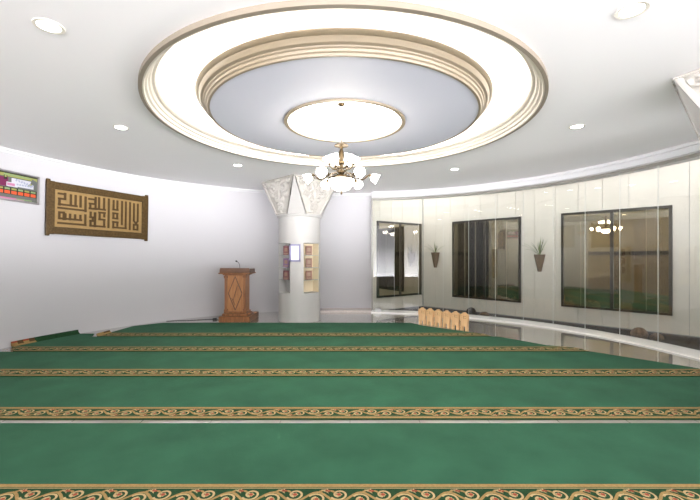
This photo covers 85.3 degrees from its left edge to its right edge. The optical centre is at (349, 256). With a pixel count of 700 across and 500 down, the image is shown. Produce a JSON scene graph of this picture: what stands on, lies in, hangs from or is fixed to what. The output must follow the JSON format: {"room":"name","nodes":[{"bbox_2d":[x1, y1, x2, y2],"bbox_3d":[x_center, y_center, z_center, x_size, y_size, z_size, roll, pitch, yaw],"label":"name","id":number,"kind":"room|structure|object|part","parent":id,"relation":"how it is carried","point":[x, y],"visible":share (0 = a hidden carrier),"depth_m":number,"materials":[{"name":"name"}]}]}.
{"room":"mosque","nodes":[
{"label":"mosque","id":0,"kind":"room"},
{"bbox_2d":[0,151,372,348],"bbox_3d":[-3.409,-0.150,7.270,2.925,3.140,9.786,0,0,37],"label":"wall","id":1,"kind":"structure","parent":0,"point":[53,283],"depth_m":8.28,"materials":[{"name":"grey paint"}]},
{"bbox_2d":[0,168,39,204],"bbox_3d":[-5.328,-1.117,5.973,0.030,0.490,0.864,0,0,13],"label":"framed poster","id":2,"kind":"object","parent":1,"relation":"attached to","point":[14,186],"visible":1,"depth_m":6.09,"materials":[{"name":"multicoloured paper"}]},
{"bbox_2d":[45,178,147,240],"bbox_3d":[-4.750,-0.841,7.285,0.055,1.010,1.856,0,0,28],"label":"plaque","id":3,"kind":"object","parent":1,"relation":"attached to","point":[70,209],"visible":1,"depth_m":7.15,"materials":[{"name":"brown wood"}]},
{"bbox_3d":[-5.157,-0.855,6.533,0.055,0.981,0.145,0,0,28],"label":"frame post","id":4,"kind":"part","parent":3,"relation":"part of","materials":[{"name":"brown wood"}]},
{"bbox_3d":[-4.762,-0.841,7.292,0.020,0.716,1.602,0,0,28],"label":"gold panel","id":5,"kind":"part","parent":3,"relation":"part of","materials":[{"name":"gold metal"}]},
{"bbox_3d":[-4.343,-0.826,8.038,0.055,0.981,0.145,0,0,28],"label":"frame post","id":6,"kind":"part","parent":3,"relation":"part of","materials":[{"name":"brown wood"}]},
{"bbox_2d":[0,146,371,195],"bbox_3d":[-3.323,-1.667,7.205,2.760,0.065,9.457,0,0,37],"label":"crown molding","id":7,"kind":"structure","parent":1,"relation":"attached to","point":[3,149],"depth_m":7.80,"materials":[{"name":"white paint"}]},
{"bbox_2d":[0,0,699,192],"bbox_3d":[-0.065,-1.951,4.750,11.440,0.598,11.440,0,0,0],"label":"ceiling","id":8,"kind":"structure","parent":0,"point":[492,91],"depth_m":3.84,"materials":[{"name":"white paint"}]},
{"bbox_2d":[31,17,65,34],"bbox_3d":[-2.215,-1.698,2.796,0.201,0.007,0.201,0,0,0],"label":"recessed light","id":9,"kind":"object","parent":8,"relation":"in","point":[44,24],"visible":1,"depth_m":2.79,"materials":[{"name":"beige"}]},
{"bbox_2d":[113,125,128,129],"bbox_3d":[-3.006,-1.698,4.988,0.189,0.007,0.189,0,0,0],"label":"recessed light","id":10,"kind":"object","parent":8,"relation":"in","point":[120,127],"visible":1,"depth_m":4.98,"materials":[{"name":"beige"}]},
{"bbox_2d":[303,102,379,194],"bbox_3d":[-0.108,-1.345,4.750,0.865,1.141,0.962,0,0,-30],"label":"chandelier","id":11,"kind":"object","parent":8,"relation":"hanging from","point":[341,182],"visible":1,"depth_m":4.71,"materials":[{"name":"white glass"}]},
{"bbox_3d":[-0.529,-0.978,4.750,0.120,0.126,0.133,0,0,0],"label":"lamp shade","id":12,"kind":"part","parent":11,"relation":"part of","materials":[{"name":"white glass"}]},
{"bbox_3d":[-0.328,-0.978,4.380,0.128,0.126,0.125,0,0,0],"label":"lamp shade","id":13,"kind":"part","parent":11,"relation":"part of","materials":[{"name":"white glass"}]},
{"bbox_3d":[-0.328,-0.978,5.120,0.128,0.126,0.125,0,0,0],"label":"lamp shade","id":14,"kind":"part","parent":11,"relation":"part of","materials":[{"name":"white glass"}]},
{"bbox_3d":[-0.303,-1.010,4.750,0.338,0.097,0.017,0,0,0],"label":"arm","id":15,"kind":"part","parent":11,"relation":"part of","materials":[{"name":"gold metal"}]},
{"bbox_3d":[-0.288,-1.214,4.746,0.106,0.099,0.114,0,0,0],"label":"lamp shade","id":16,"kind":"part","parent":11,"relation":"part of","materials":[{"name":"white glass"}]},
{"bbox_3d":[-0.197,-1.214,4.590,0.104,0.099,0.110,0,0,0],"label":"lamp shade","id":17,"kind":"part","parent":11,"relation":"part of","materials":[{"name":"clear glass"}]},
{"bbox_3d":[-0.108,-1.198,4.750,0.200,0.465,0.200,0,0,0],"label":"stem","id":18,"kind":"part","parent":11,"relation":"part of","materials":[{"name":"gold metal"}]},
{"bbox_3d":[-0.108,-1.656,4.750,0.018,0.467,0.018,0,0,-45],"label":"chain","id":19,"kind":"part","parent":11,"relation":"part of","materials":[{"name":"gold metal"}]},
{"bbox_3d":[-0.108,-0.895,4.750,0.316,0.140,0.316,0,0,0],"label":"lamp shade","id":20,"kind":"part","parent":11,"relation":"part of","materials":[{"name":"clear glass"}]},
{"bbox_3d":[-0.013,-1.214,4.593,0.103,0.099,0.110,0,0,0],"label":"lamp shade","id":21,"kind":"part","parent":11,"relation":"part of","materials":[{"name":"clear glass"}]},
{"bbox_3d":[0.072,-1.214,4.754,0.106,0.099,0.114,0,0,0],"label":"lamp shade","id":22,"kind":"part","parent":11,"relation":"part of","materials":[{"name":"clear glass"}]},
{"bbox_3d":[0.087,-1.010,4.750,0.338,0.097,0.017,0,0,0],"label":"arm","id":23,"kind":"part","parent":11,"relation":"part of","materials":[{"name":"gold metal"}]},
{"bbox_3d":[0.112,-0.978,5.120,0.128,0.126,0.125,0,0,0],"label":"lamp shade","id":24,"kind":"part","parent":11,"relation":"part of","materials":[{"name":"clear glass"}]},
{"bbox_3d":[0.100,-0.988,4.394,0.073,0.073,0.076,0,0,0],"label":"bulb","id":25,"kind":"part","parent":11,"relation":"part of","materials":[{"name":"white glass"}]},
{"bbox_3d":[0.112,-0.978,4.380,0.128,0.126,0.125,0,0,0],"label":"lamp shade","id":26,"kind":"part","parent":11,"relation":"part of","materials":[{"name":"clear glass"}]},
{"bbox_3d":[0.313,-0.978,4.750,0.120,0.126,0.133,0,0,0],"label":"lamp shade","id":27,"kind":"part","parent":11,"relation":"part of","materials":[{"name":"white glass"}]},
{"bbox_3d":[-0.065,-1.729,4.750,4.510,0.142,4.510,0,0,0],"label":"ring moulding","id":28,"kind":"part","parent":8,"relation":"part of","materials":[{"name":"beige paint"}]},
{"bbox_3d":[-0.065,-1.744,4.750,3.468,0.156,3.468,0,0,0],"label":"disc moulding","id":29,"kind":"part","parent":8,"relation":"part of","materials":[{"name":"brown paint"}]},
{"bbox_2d":[284,98,404,142],"bbox_3d":[-0.065,-1.792,4.750,1.500,0.280,1.500,0,0,0],"label":"ceiling medallion","id":30,"kind":"object","parent":8,"relation":"attached to","point":[305,119],"depth_m":5.13,"materials":[{"name":"white paint"}]},
{"bbox_2d":[569,124,584,128],"bbox_3d":[2.957,-1.698,4.950,0.189,0.007,0.189,0,0,0],"label":"recessed light","id":31,"kind":"object","parent":8,"relation":"in","point":[577,126],"visible":1,"depth_m":4.94,"materials":[{"name":"beige"}]},
{"bbox_2d":[614,0,649,19],"bbox_3d":[1.941,-1.698,2.615,0.201,0.007,0.201,0,0,0],"label":"recessed light","id":32,"kind":"object","parent":8,"relation":"in","point":[633,9],"visible":1,"depth_m":2.61,"materials":[{"name":"beige"}]},
{"bbox_2d":[0,312,699,422],"bbox_3d":[-0.250,1.480,4.750,10.929,0.120,11.299,0,0,0],"label":"floor","id":33,"kind":"structure","parent":0,"point":[534,334],"depth_m":6.03,"materials":[{"name":"tile"}]},
{"bbox_2d":[171,318,218,320],"bbox_3d":[-3.475,1.401,8.518,1.178,0.037,0.148,0,0,-7],"label":"power cable","id":34,"kind":"object","parent":33,"relation":"on","point":[213,318],"visible":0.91,"depth_m":8.56,"materials":[{"name":"black plastic"}]},
{"bbox_2d":[218,268,258,321],"bbox_3d":[-2.520,0.831,8.670,0.700,1.178,0.800,0,0,0],"label":"lectern","id":35,"kind":"object","parent":33,"relation":"on","point":[236,309],"visible":1,"depth_m":8.34,"materials":[{"name":"brown wood"}]},
{"bbox_3d":[-2.520,0.800,8.338,0.314,0.746,0.018,0,0,0],"label":"diamond moulding","id":36,"kind":"part","parent":35,"relation":"part of","materials":[{"name":"brown wood"}]},
{"bbox_3d":[-2.520,0.800,8.344,0.300,0.740,0.012,0,0,0],"label":"diamond panel","id":37,"kind":"part","parent":35,"relation":"part of","materials":[{"name":"brown wood"}]},
{"bbox_3d":[-2.520,0.372,8.520,0.700,0.056,0.500,0,0,0],"label":"moulding","id":38,"kind":"part","parent":35,"relation":"part of","materials":[{"name":"brown wood"}]},
{"bbox_3d":[-2.520,1.250,8.520,0.560,0.100,0.440,0,0,0],"label":"plinth moulding","id":39,"kind":"part","parent":35,"relation":"part of","materials":[{"name":"brown wood"}]},
{"bbox_2d":[96,323,491,336],"bbox_3d":[-1.000,1.390,7.440,7.040,0.058,1.401,0,0,0],"label":"rug","id":40,"kind":"object","parent":33,"relation":"on","point":[157,329],"visible":1,"depth_m":7.37,"materials":[{"name":"green carpet"}]},
{"bbox_2d":[3,330,589,351],"bbox_3d":[-0.882,1.377,6.335,8.924,0.084,1.309,0,0,0],"label":"rug","id":41,"kind":"object","parent":33,"relation":"on","point":[68,341],"visible":1,"depth_m":6.11,"materials":[{"name":"green carpet"}]},
{"bbox_2d":[262,174,333,322],"bbox_3d":[-1.143,-0.139,8.620,1.281,3.117,1.281,0,0,-44],"label":"column","id":42,"kind":"structure","parent":33,"relation":"on","point":[299,217],"depth_m":8.21,"materials":[{"name":"grey paint"}]},
{"bbox_3d":[-1.538,-1.310,8.225,0.160,0.769,1.202,0,0,-45],"label":"carved panel","id":43,"kind":"part","parent":42,"relation":"part of","materials":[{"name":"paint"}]},
{"bbox_2d":[283,246,288,254],"bbox_3d":[-1.404,-0.141,8.379,0.135,0.200,0.032,0,0,20],"label":"book","id":44,"kind":"object","parent":42,"relation":"on","point":[285,248],"visible":0.83,"depth_m":8.37,"materials":[{"name":"red paper"}]},
{"bbox_2d":[283,258,288,266],"bbox_3d":[-1.404,0.129,8.379,0.135,0.200,0.032,0,0,20],"label":"book","id":45,"kind":"object","parent":42,"relation":"on","point":[285,260],"visible":0.92,"depth_m":8.37,"materials":[{"name":"purple paper"}]},
{"bbox_2d":[283,271,288,279],"bbox_3d":[-1.404,0.399,8.379,0.135,0.200,0.032,0,0,20],"label":"book","id":46,"kind":"object","parent":42,"relation":"on","point":[285,273],"visible":1,"depth_m":8.37,"materials":[{"name":"red paper"}]},
{"bbox_3d":[-1.538,-1.310,9.015,0.160,0.769,1.202,0,0,45],"label":"carved panel","id":47,"kind":"part","parent":42,"relation":"part of","materials":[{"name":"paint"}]},
{"bbox_2d":[289,244,300,261],"bbox_3d":[-1.178,-0.087,8.138,0.235,0.375,0.020,0,0,0],"label":"framed notice","id":48,"kind":"object","parent":42,"relation":"attached to","point":[294,249],"visible":1,"depth_m":8.14,"materials":[{"name":"blue"}]},
{"bbox_2d":[306,246,311,254],"bbox_3d":[-0.907,-0.141,8.355,0.135,0.200,0.032,0,0,-20],"label":"book","id":49,"kind":"object","parent":42,"relation":"on","point":[308,248],"visible":0.88,"depth_m":8.34,"materials":[{"name":"brown paper"}]},
{"bbox_2d":[306,258,311,266],"bbox_3d":[-0.907,0.129,8.355,0.135,0.200,0.032,0,0,-20],"label":"book","id":50,"kind":"object","parent":42,"relation":"on","point":[308,260],"visible":1,"depth_m":8.34,"materials":[{"name":"brown paper"}]},
{"bbox_2d":[306,271,311,279],"bbox_3d":[-0.907,0.399,8.355,0.135,0.200,0.032,0,0,-20],"label":"book","id":51,"kind":"object","parent":42,"relation":"on","point":[308,273],"visible":1,"depth_m":8.34,"materials":[{"name":"brown paper"}]},
{"bbox_3d":[-0.748,-1.310,8.225,0.160,0.769,1.202,0,0,45],"label":"carved panel","id":52,"kind":"part","parent":42,"relation":"part of","materials":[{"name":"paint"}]},
{"bbox_2d":[320,308,371,312],"bbox_3d":[-0.253,1.395,9.924,1.704,0.050,0.552,0,0,0],"label":"step","id":53,"kind":"structure","parent":33,"relation":"on","point":[322,310],"depth_m":9.74,"materials":[{"name":"beige stone"}]},
{"bbox_2d":[0,423,699,499],"bbox_3d":[-0.150,1.411,2.656,6.700,0.016,1.124,0,0,0],"label":"rug","id":54,"kind":"object","parent":33,"relation":"on","point":[39,461],"visible":1,"depth_m":2.61,"materials":[{"name":"green carpet"}]},
{"bbox_2d":[0,377,699,419],"bbox_3d":[-0.325,1.411,3.885,9.750,0.016,1.150,0,0,0],"label":"rug","id":55,"kind":"object","parent":33,"relation":"on","point":[21,398],"visible":1,"depth_m":3.78,"materials":[{"name":"green carpet"}]},
{"bbox_2d":[0,352,699,376],"bbox_3d":[-0.443,1.411,5.070,9.985,0.016,1.140,0,0,0],"label":"rug","id":56,"kind":"object","parent":33,"relation":"on","point":[12,364],"visible":1,"depth_m":4.97,"materials":[{"name":"green carpet"}]},
{"bbox_2d":[418,307,425,323],"bbox_3d":[1.540,1.245,8.080,0.176,0.348,0.061,0,0,43],"label":"book stand","id":57,"kind":"object","parent":33,"relation":"on","point":[422,311],"visible":1,"depth_m":8.05,"materials":[{"name":"brown wood"}]},
{"bbox_2d":[426,308,433,325],"bbox_3d":[1.676,1.245,7.938,0.061,0.348,0.176,0,0,-41],"label":"book stand","id":58,"kind":"object","parent":33,"relation":"on","point":[429,312],"visible":1,"depth_m":7.92,"materials":[{"name":"brown wood"}]},
{"bbox_2d":[434,309,442,326],"bbox_3d":[1.812,1.245,7.796,0.176,0.348,0.061,0,0,45],"label":"book stand","id":59,"kind":"object","parent":33,"relation":"on","point":[437,313],"visible":1,"depth_m":7.78,"materials":[{"name":"brown wood"}]},
{"bbox_2d":[442,310,450,327],"bbox_3d":[1.948,1.245,7.654,0.061,0.348,0.176,0,0,-41],"label":"book stand","id":60,"kind":"object","parent":33,"relation":"on","point":[446,315],"visible":1,"depth_m":7.62,"materials":[{"name":"brown wood"}]},
{"bbox_2d":[451,311,459,328],"bbox_3d":[2.084,1.245,7.512,0.176,0.348,0.061,0,0,43],"label":"book stand","id":61,"kind":"object","parent":33,"relation":"on","point":[455,316],"visible":1,"depth_m":7.48,"materials":[{"name":"brown wood"}]},
{"bbox_2d":[460,312,468,330],"bbox_3d":[2.220,1.245,7.370,0.061,0.348,0.176,0,0,-43],"label":"book stand","id":62,"kind":"object","parent":33,"relation":"on","point":[464,317],"visible":1,"depth_m":7.34,"materials":[{"name":"brown wood"}]},
{"bbox_2d":[371,310,699,359],"bbox_3d":[3.288,1.455,5.371,3.860,0.130,10.186,0,0,-11],"label":"curb","id":63,"kind":"object","parent":33,"relation":"on","point":[680,350],"visible":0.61,"depth_m":6.91,"materials":[{"name":"white stone"}]},
{"bbox_2d":[371,152,699,345],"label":"window","id":64,"kind":"structure","parent":63,"relation":"on","point":[695,154],"depth_m":8.36,"materials":[{"name":"clear glass"}]},
{"bbox_2d":[672,68,699,139],"bbox_3d":[3.860,-0.139,3.300,1.277,3.117,1.277,0,0,-24],"label":"column","id":65,"kind":"structure","parent":33,"relation":"on","point":[687,85],"depth_m":3.52,"materials":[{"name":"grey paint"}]},
{"bbox_3d":[3.353,-1.310,3.066,0.160,0.769,1.202,0,0,-25],"label":"carved panel","id":66,"kind":"part","parent":65,"relation":"part of","materials":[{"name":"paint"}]},
{"bbox_2d":[373,199,422,309],"bbox_3d":[1.427,-0.380,10.979,2.130,3.720,0.185,0,0,-36],"label":"wall","id":67,"kind":"structure","parent":0,"point":[405,211],"depth_m":10.79,"materials":[{"name":"grey paint"}]},
{"bbox_2d":[376,221,421,297],"bbox_3d":[1.427,0.065,10.832,1.704,2.100,0.060,0,0,-36],"label":"window","id":68,"kind":"structure","parent":67,"relation":"in","point":[396,242],"depth_m":10.77,"materials":[{"name":"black glass"}]},
{"bbox_3d":[1.090,0.065,10.588,0.772,2.000,0.012,0,0,-36],"label":"pane","id":69,"kind":"part","parent":68,"relation":"part of","materials":[{"name":"clear glass"}]},
{"bbox_3d":[1.764,0.065,11.076,0.772,2.000,0.012,0,0,-36],"label":"pane","id":70,"kind":"part","parent":68,"relation":"part of","materials":[{"name":"clear glass"}]},
{"bbox_2d":[423,159,699,337],"bbox_3d":[5.011,-0.380,8.562,0.185,3.720,8.400,0,0,-43],"label":"wall","id":71,"kind":"structure","parent":0,"point":[677,185],"depth_m":8.69,"materials":[{"name":"grey"}]},
{"bbox_2d":[425,244,442,267],"bbox_3d":[2.453,-0.082,10.914,0.602,0.774,0.342,0,0,32],"label":"wall planter","id":72,"kind":"object","parent":71,"relation":"attached to","point":[435,255],"visible":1,"depth_m":10.90,"materials":[{"name":"brown ceramic"}]},
{"bbox_3d":[2.462,0.087,10.965,0.247,0.436,0.247,0,0,0],"label":"pot","id":73,"kind":"part","parent":72,"relation":"part of","materials":[{"name":"brown wicker"}]},
{"bbox_2d":[452,217,520,302],"bbox_3d":[3.526,0.065,9.965,0.060,2.100,1.887,0,0,-43],"label":"window","id":74,"kind":"structure","parent":71,"relation":"in","point":[473,241],"depth_m":9.88,"materials":[{"name":"black glass"}]},
{"bbox_3d":[3.209,0.065,10.301,0.012,2.000,0.864,0,0,-43],"label":"pane","id":75,"kind":"part","parent":74,"relation":"part of","materials":[{"name":"clear glass"}]},
{"bbox_3d":[3.842,0.065,9.629,0.012,2.000,0.864,0,0,-43],"label":"pane","id":76,"kind":"part","parent":74,"relation":"part of","materials":[{"name":"clear glass"}]},
{"bbox_2d":[372,140,699,200],"bbox_3d":[3.502,-1.620,5.411,4.145,0.160,10.872,0,0,-10],"label":"crown molding","id":77,"kind":"structure","parent":71,"relation":"attached to","point":[693,147],"depth_m":7.53,"materials":[{"name":"white paint"}]},
{"bbox_2d":[526,237,546,271],"bbox_3d":[4.349,-0.075,8.900,0.364,0.832,0.674,0,0,-30],"label":"wall planter","id":78,"kind":"object","parent":71,"relation":"attached to","point":[539,258],"visible":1,"depth_m":8.82,"materials":[{"name":"brown metal"}]},
{"bbox_3d":[4.429,0.141,8.878,0.247,0.400,0.247,0,0,0],"label":"pot","id":79,"kind":"part","parent":78,"relation":"part of","materials":[{"name":"brown wicker"}]},
{"bbox_2d":[561,205,672,315],"bbox_3d":[5.458,0.065,7.915,0.060,2.100,1.930,0,0,-43],"label":"window","id":80,"kind":"structure","parent":71,"relation":"in","point":[589,239],"depth_m":7.84,"materials":[{"name":"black glass"}]},
{"bbox_3d":[5.134,0.065,8.258,0.012,2.000,0.885,0,0,-43],"label":"pane","id":81,"kind":"part","parent":80,"relation":"part of","materials":[{"name":"clear glass"}]},
{"bbox_3d":[5.782,0.065,7.571,0.012,2.000,0.885,0,0,-43],"label":"pane","id":82,"kind":"part","parent":80,"relation":"part of","materials":[{"name":"clear glass"}]},
{"label":"outside","id":83,"kind":"structure","parent":0,"visible":0},
{"bbox_2d":[392,306,699,349],"bbox_3d":[4.500,1.550,7.500,15.000,0.060,13.000,0,0,0],"label":"ground","id":84,"kind":"structure","parent":83,"point":[684,341],"depth_m":7.97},
{"bbox_2d":[466,307,475,314],"bbox_3d":[3.110,1.407,9.760,0.242,0.232,0.241,0,0,0],"label":"rock","id":85,"kind":"object","parent":84,"relation":"on","point":[470,310],"visible":0.77,"depth_m":9.67,"materials":[{"name":"grey stone"}]},
{"bbox_2d":[479,312,488,315],"bbox_3d":[3.400,1.454,9.620,0.242,0.135,0.241,0,0,0],"label":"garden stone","id":86,"kind":"object","parent":84,"relation":"on","point":[481,313],"visible":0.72,"depth_m":9.53,"materials":[{"name":"brown stone"}]},
{"bbox_2d":[630,327,648,338],"bbox_3d":[5.320,1.406,6.991,0.255,0.221,0.253,0,0,0],"label":"rock","id":87,"kind":"object","parent":84,"relation":"on","point":[638,332],"visible":0.89,"depth_m":6.91,"materials":[{"name":"brown stone"}]},
{"bbox_2d":[649,333,664,340],"bbox_3d":[5.530,1.447,6.850,0.213,0.143,0.192,0,0,0],"label":"rock","id":88,"kind":"object","parent":84,"relation":"on","point":[655,336],"visible":0.98,"depth_m":6.79,"materials":[{"name":"stone"}]}
]}

